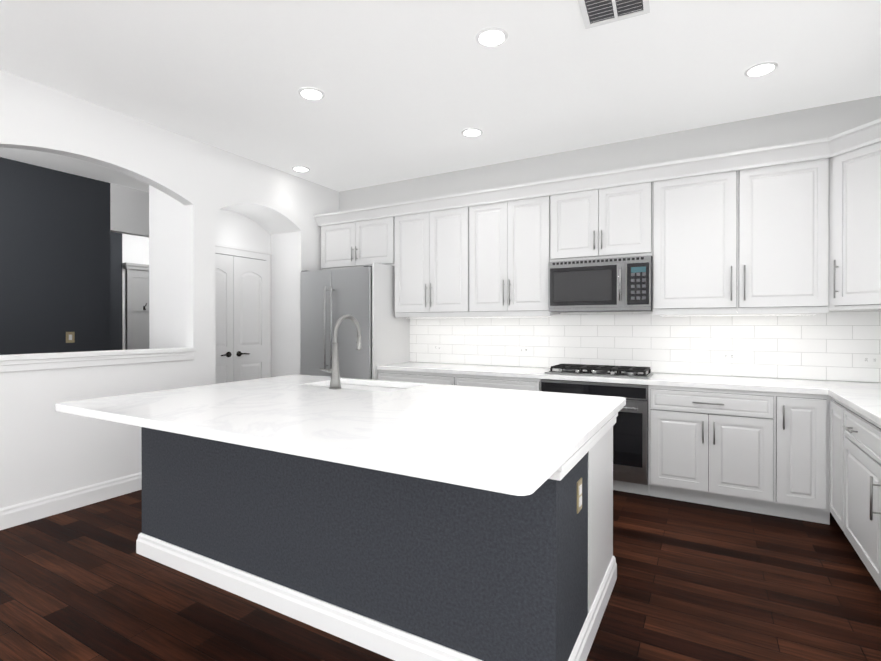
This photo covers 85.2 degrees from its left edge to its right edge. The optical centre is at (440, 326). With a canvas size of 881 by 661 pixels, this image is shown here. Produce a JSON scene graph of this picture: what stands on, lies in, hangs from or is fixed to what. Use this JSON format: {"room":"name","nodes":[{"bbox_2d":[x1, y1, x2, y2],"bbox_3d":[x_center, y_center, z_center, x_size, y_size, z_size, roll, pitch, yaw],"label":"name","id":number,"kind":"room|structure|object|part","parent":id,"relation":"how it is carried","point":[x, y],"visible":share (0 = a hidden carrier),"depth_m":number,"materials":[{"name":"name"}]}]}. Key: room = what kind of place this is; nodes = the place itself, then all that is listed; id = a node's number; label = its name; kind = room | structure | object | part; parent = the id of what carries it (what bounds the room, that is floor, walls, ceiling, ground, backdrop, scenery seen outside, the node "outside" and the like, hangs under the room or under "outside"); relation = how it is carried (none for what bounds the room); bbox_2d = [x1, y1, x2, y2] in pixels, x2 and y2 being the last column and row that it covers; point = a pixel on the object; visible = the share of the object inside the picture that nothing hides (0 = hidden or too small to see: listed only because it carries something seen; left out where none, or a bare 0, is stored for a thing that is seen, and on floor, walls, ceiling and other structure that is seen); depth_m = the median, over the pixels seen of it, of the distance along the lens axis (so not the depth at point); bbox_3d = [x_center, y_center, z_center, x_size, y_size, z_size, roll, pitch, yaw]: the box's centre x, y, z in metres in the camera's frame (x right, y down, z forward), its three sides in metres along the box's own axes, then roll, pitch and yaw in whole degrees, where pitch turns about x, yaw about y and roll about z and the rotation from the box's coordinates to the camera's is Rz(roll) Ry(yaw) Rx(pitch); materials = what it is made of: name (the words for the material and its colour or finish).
{"room":"kitchen","nodes":[
{"label":"kitchen","id":0,"kind":"room"},
{"bbox_2d":[0,157,148,354],"bbox_3d":[-5.200,-0.178,3.365,0.100,3.000,13.000,0,0,29],"label":"wall","id":1,"kind":"structure","parent":0,"point":[55,269],"depth_m":5.22,"materials":[{"name":"grey paint"}]},
{"bbox_2d":[66,332,74,342],"bbox_3d":[-4.070,0.115,5.266,0.010,0.120,0.080,0,0,29],"label":"switch plate","id":2,"kind":"object","parent":1,"relation":"attached to","point":[70,337],"visible":1,"depth_m":5.27,"materials":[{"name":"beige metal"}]},
{"bbox_2d":[0,69,338,507],"bbox_3d":[-4.184,-0.172,1.539,0.740,3.000,10.810,0,0,29],"label":"wall","id":3,"kind":"structure","parent":0,"point":[204,198],"depth_m":4.12,"materials":[{"name":"white paint"}]},
{"bbox_2d":[0,472,141,529],"bbox_3d":[-4.514,1.263,0.686,0.506,0.138,8.991,0,0,29],"label":"baseboard","id":4,"kind":"structure","parent":3,"relation":"attached to","point":[28,511],"depth_m":3.44,"materials":[{"name":"white wood"}]},
{"bbox_2d":[0,347,195,372],"bbox_3d":[-2.663,0.242,3.616,0.190,0.107,1.620,0,0,29],"label":"trim","id":5,"kind":"structure","parent":3,"relation":"attached to","point":[27,362],"depth_m":3.55,"materials":[{"name":"white wood"}]},
{"bbox_2d":[215,243,271,383],"bbox_3d":[-2.231,0.222,5.174,0.082,2.183,1.044,0,0,29],"label":"pantry door","id":6,"kind":"structure","parent":3,"relation":"in","point":[242,315],"depth_m":5.28,"materials":[{"name":"white wood"}]},
{"bbox_2d":[0,490,880,660],"bbox_3d":[-3.067,1.377,2.115,10.350,0.100,13.100,0,0,29],"label":"floor","id":7,"kind":"structure","parent":0,"point":[697,582],"depth_m":2.33,"materials":[{"name":"brown wood"}]},
{"bbox_2d":[122,262,148,349],"bbox_3d":[-4.443,0.161,7.753,0.420,2.290,1.110,0,0,29],"label":"hall tree","id":8,"kind":"object","parent":7,"relation":"on","point":[137,306],"visible":0.29,"depth_m":7.53,"materials":[{"name":"grey wood"}]},
{"bbox_2d":[300,263,409,379],"bbox_3d":[-0.978,0.329,5.389,1.011,1.972,0.752,0,0,29],"label":"refrigerator","id":9,"kind":"object","parent":7,"relation":"on","point":[329,299],"depth_m":5.08,"materials":[{"name":"grey metal"}]},
{"bbox_3d":[-0.526,0.329,5.187,0.026,1.972,0.662,0,0,29],"label":"fridge side panel","id":10,"kind":"part","parent":9,"relation":"part of","materials":[{"name":"white wood"}]},
{"bbox_2d":[136,403,625,660],"bbox_3d":[-0.345,0.887,2.801,2.502,0.873,1.419,0,0,29],"label":"kitchen island","id":11,"kind":"object","parent":7,"relation":"on","point":[401,521],"depth_m":2.00,"materials":[{"name":"grey paint"}]},
{"bbox_2d":[55,375,625,498],"bbox_3d":[-0.498,0.429,2.676,2.656,0.040,1.740,0,0,29],"label":"island countertop","id":12,"kind":"structure","parent":11,"relation":"on","point":[498,441],"depth_m":2.08,"materials":[{"name":"white stone"}]},
{"bbox_2d":[319,315,361,390],"bbox_3d":[-0.681,0.162,3.282,0.177,0.491,0.303,0,0,29],"label":"faucet","id":13,"kind":"object","parent":12,"relation":"on","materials":[{"name":"silver metal"}]},
{"bbox_2d":[319,383,398,390],"bbox_3d":[-0.547,0.541,3.381,0.791,0.212,0.442,0,0,29],"label":"sink","id":14,"kind":"object","parent":12,"relation":"in","point":[370,386],"depth_m":3.58,"materials":[{"name":"white ceramic"}]},
{"bbox_2d":[378,370,453,384],"bbox_3d":[-0.110,0.880,4.979,0.900,0.872,0.622,0,0,29],"label":"base cabinet","id":15,"kind":"object","parent":7,"relation":"on","point":[387,375],"depth_m":4.70,"materials":[{"name":"white"}]},
{"bbox_2d":[377,362,880,394],"bbox_3d":[1.385,0.424,4.127,4.338,0.040,0.623,0,0,29],"label":"countertop","id":16,"kind":"structure","parent":15,"relation":"on","point":[798,386],"depth_m":3.76,"materials":[{"name":"white stone"}]},
{"bbox_2d":[544,364,653,378],"bbox_3d":[1.374,0.375,4.141,0.825,0.056,0.480,0,0,29],"label":"cooktop","id":17,"kind":"object","parent":16,"relation":"in","point":[609,371],"visible":1,"depth_m":4.06,"materials":[{"name":"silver metal"}]},
{"bbox_2d":[454,374,540,390],"bbox_3d":[0.642,0.881,4.556,0.824,0.872,0.622,0,0,29],"label":"base cabinet","id":18,"kind":"object","parent":7,"relation":"on","point":[529,384],"depth_m":4.28,"materials":[{"name":"white"}]},
{"bbox_2d":[541,379,648,495],"bbox_3d":[1.348,0.883,4.107,0.843,0.873,0.698,0,0,29],"label":"oven","id":19,"kind":"object","parent":7,"relation":"on","point":[630,450],"visible":0.42,"depth_m":3.74,"materials":[{"name":"grey"}]},
{"bbox_2d":[648,385,777,515],"bbox_3d":[2.090,0.884,3.743,0.802,0.872,0.622,0,0,29],"label":"base cabinet","id":20,"kind":"object","parent":7,"relation":"on","point":[713,447],"depth_m":3.46,"materials":[{"name":"white wood"}]},
{"bbox_2d":[778,392,825,523],"bbox_3d":[2.575,0.885,3.470,0.311,0.872,0.622,0,0,29],"label":"base cabinet","id":21,"kind":"object","parent":7,"relation":"on","point":[811,458],"depth_m":3.21,"materials":[{"name":"white wood"}]},
{"bbox_2d":[826,395,838,524],"bbox_3d":[2.749,0.888,2.806,0.683,0.872,0.404,0,0,29],"label":"base cabinet","id":22,"kind":"object","parent":7,"relation":"on","point":[831,404],"depth_m":3.08,"materials":[{"name":"white wood"}]},
{"bbox_2d":[838,402,877,584],"bbox_3d":[2.469,0.889,2.307,0.683,0.872,0.740,0,0,29],"label":"base cabinet","id":23,"kind":"object","parent":7,"relation":"on","point":[857,434],"depth_m":2.51,"materials":[{"name":"white wood"}]},
{"bbox_2d":[878,425,880,589],"bbox_3d":[2.106,0.892,1.662,0.683,0.872,0.740,0,0,29],"label":"base cabinet","id":24,"kind":"object","parent":7,"relation":"on","point":[879,427],"depth_m":2.20,"materials":[{"name":"white wood"}]},
{"bbox_2d":[825,386,880,425],"bbox_3d":[2.139,0.433,1.740,0.685,0.040,2.790,0,0,29],"label":"countertop","id":25,"kind":"structure","parent":24,"relation":"on","point":[863,399],"depth_m":2.74,"materials":[{"name":"white stone"}]},
{"bbox_2d":[0,0,880,191],"bbox_3d":[-3.067,-1.724,2.104,10.350,0.100,13.100,0,0,29],"label":"ceiling","id":26,"kind":"structure","parent":0,"point":[411,89],"depth_m":3.15,"materials":[{"name":"white paint"}]},
{"bbox_2d":[292,166,309,171],"bbox_3d":[-1.489,-1.679,5.106,0.190,0.008,0.190,0,0,29],"label":"recessed light","id":27,"kind":"object","parent":26,"relation":"in","point":[300,168],"visible":0.96,"depth_m":5.08,"materials":[{"name":"white plastic"}]},
{"bbox_2d":[298,87,324,99],"bbox_3d":[-0.929,-1.673,3.449,0.190,0.008,0.190,0,0,29],"label":"recessed light","id":28,"kind":"object","parent":26,"relation":"in","point":[309,93],"visible":1,"depth_m":3.43,"materials":[{"name":"white"}]},
{"bbox_2d":[461,128,482,136],"bbox_3d":[0.273,-1.676,4.139,0.190,0.008,0.190,0,0,29],"label":"recessed light","id":29,"kind":"object","parent":26,"relation":"in","point":[471,132],"visible":0.96,"depth_m":4.13,"materials":[{"name":"white plastic"}]},
{"bbox_2d":[475,27,507,46],"bbox_3d":[0.297,-1.671,2.772,0.190,0.008,0.190,0,0,29],"label":"recessed light","id":30,"kind":"object","parent":26,"relation":"in","point":[491,37],"visible":1,"depth_m":2.76,"materials":[{"name":"white"}]},
{"bbox_2d":[578,0,649,28],"bbox_3d":[0.891,-1.669,2.462,0.330,0.010,0.330,0,0,25],"label":"ceiling vent","id":31,"kind":"object","parent":26,"relation":"in","point":[595,13],"visible":0.98,"depth_m":2.53,"materials":[{"name":"white metal"}]},
{"bbox_2d":[744,61,778,76],"bbox_3d":[2.087,-1.672,3.120,0.190,0.008,0.190,0,0,29],"label":"recessed light","id":32,"kind":"object","parent":26,"relation":"in","point":[761,69],"visible":0.96,"depth_m":3.11,"materials":[{"name":"white"}]},
{"bbox_2d":[339,95,880,382],"bbox_3d":[0.888,-0.183,4.831,6.120,3.000,0.100,0,0,29],"label":"wall","id":33,"kind":"structure","parent":0,"point":[818,122],"depth_m":4.27,"materials":[{"name":"grey paint"}]},
{"bbox_2d":[318,214,393,269],"bbox_3d":[-0.869,-0.938,5.549,1.049,0.555,0.359,0,0,29],"label":"upper cabinet","id":34,"kind":"object","parent":33,"relation":"attached to","point":[366,240],"depth_m":5.37,"materials":[{"name":"white wood"}]},
{"bbox_2d":[394,202,473,316],"bbox_3d":[-0.023,-0.669,5.074,0.890,1.090,0.359,0,0,29],"label":"upper cabinet","id":35,"kind":"object","parent":33,"relation":"attached to","point":[432,243],"depth_m":4.90,"materials":[{"name":"white wood"}]},
{"bbox_2d":[470,190,559,316],"bbox_3d":[0.717,-0.667,4.658,0.809,1.090,0.359,0,0,29],"label":"upper cabinet","id":36,"kind":"object","parent":33,"relation":"attached to","point":[510,235],"depth_m":4.48,"materials":[{"name":"white wood"}]},
{"bbox_2d":[550,174,653,261],"bbox_3d":[1.439,-0.896,4.252,0.844,0.630,0.359,0,0,29],"label":"upper cabinet","id":37,"kind":"object","parent":33,"relation":"attached to","point":[599,220],"depth_m":4.07,"materials":[{"name":"white wood"}]},
{"bbox_2d":[548,255,652,312],"bbox_3d":[1.409,-0.356,4.201,0.837,0.440,0.479,0,0,29],"label":"microwave","id":38,"kind":"object","parent":37,"relation":"attached to","point":[621,284],"visible":0.98,"depth_m":4.02,"materials":[{"name":"grey metal"}]},
{"bbox_2d":[410,310,880,382],"bbox_3d":[1.541,-0.160,4.402,4.338,1.123,0.008,0,0,29],"label":"tile backsplash","id":39,"kind":"structure","parent":33,"relation":"attached to","point":[833,345],"depth_m":4.14,"materials":[{"name":"white tile"}]},
{"bbox_2d":[433,344,441,350],"bbox_3d":[-0.032,0.230,5.277,0.116,0.072,0.007,0,0,29],"label":"electrical outlet","id":40,"kind":"object","parent":39,"relation":"attached to","point":[437,347],"visible":1,"depth_m":5.28,"materials":[{"name":"white plastic"}]},
{"bbox_2d":[519,346,529,353],"bbox_3d":[0.836,0.232,4.790,0.116,0.072,0.007,0,0,29],"label":"electrical outlet","id":41,"kind":"object","parent":39,"relation":"attached to","point":[524,349],"visible":1,"depth_m":4.79,"materials":[{"name":"white plastic"}]},
{"bbox_2d":[721,351,736,360],"bbox_3d":[2.366,0.240,3.930,0.116,0.072,0.007,0,0,29],"label":"electrical outlet","id":42,"kind":"object","parent":39,"relation":"attached to","point":[731,356],"visible":1,"depth_m":3.93,"materials":[{"name":"white plastic"}]},
{"bbox_2d":[860,355,880,364],"bbox_3d":[3.138,0.241,3.496,0.116,0.072,0.007,0,0,29],"label":"electrical outlet","id":43,"kind":"object","parent":39,"relation":"attached to","point":[870,359],"visible":1,"depth_m":3.50,"materials":[{"name":"white plastic"}]},
{"bbox_2d":[652,150,825,313],"bbox_3d":[2.302,-0.664,3.768,1.134,1.090,0.359,0,0,29],"label":"upper cabinet","id":44,"kind":"object","parent":33,"relation":"attached to","point":[791,228],"depth_m":3.58,"materials":[{"name":"white wood"}]},
{"bbox_2d":[826,138,880,312],"bbox_3d":[3.007,-0.662,3.213,0.636,1.090,0.636,0,0,29],"label":"upper cabinet","id":45,"kind":"object","parent":33,"relation":"attached to","point":[832,154],"depth_m":3.33,"materials":[{"name":"white wood"}]},
{"bbox_2d":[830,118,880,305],"bbox_3d":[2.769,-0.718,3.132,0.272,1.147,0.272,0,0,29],"label":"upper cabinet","id":46,"kind":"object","parent":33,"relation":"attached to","point":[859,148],"depth_m":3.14,"materials":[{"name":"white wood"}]}
]}

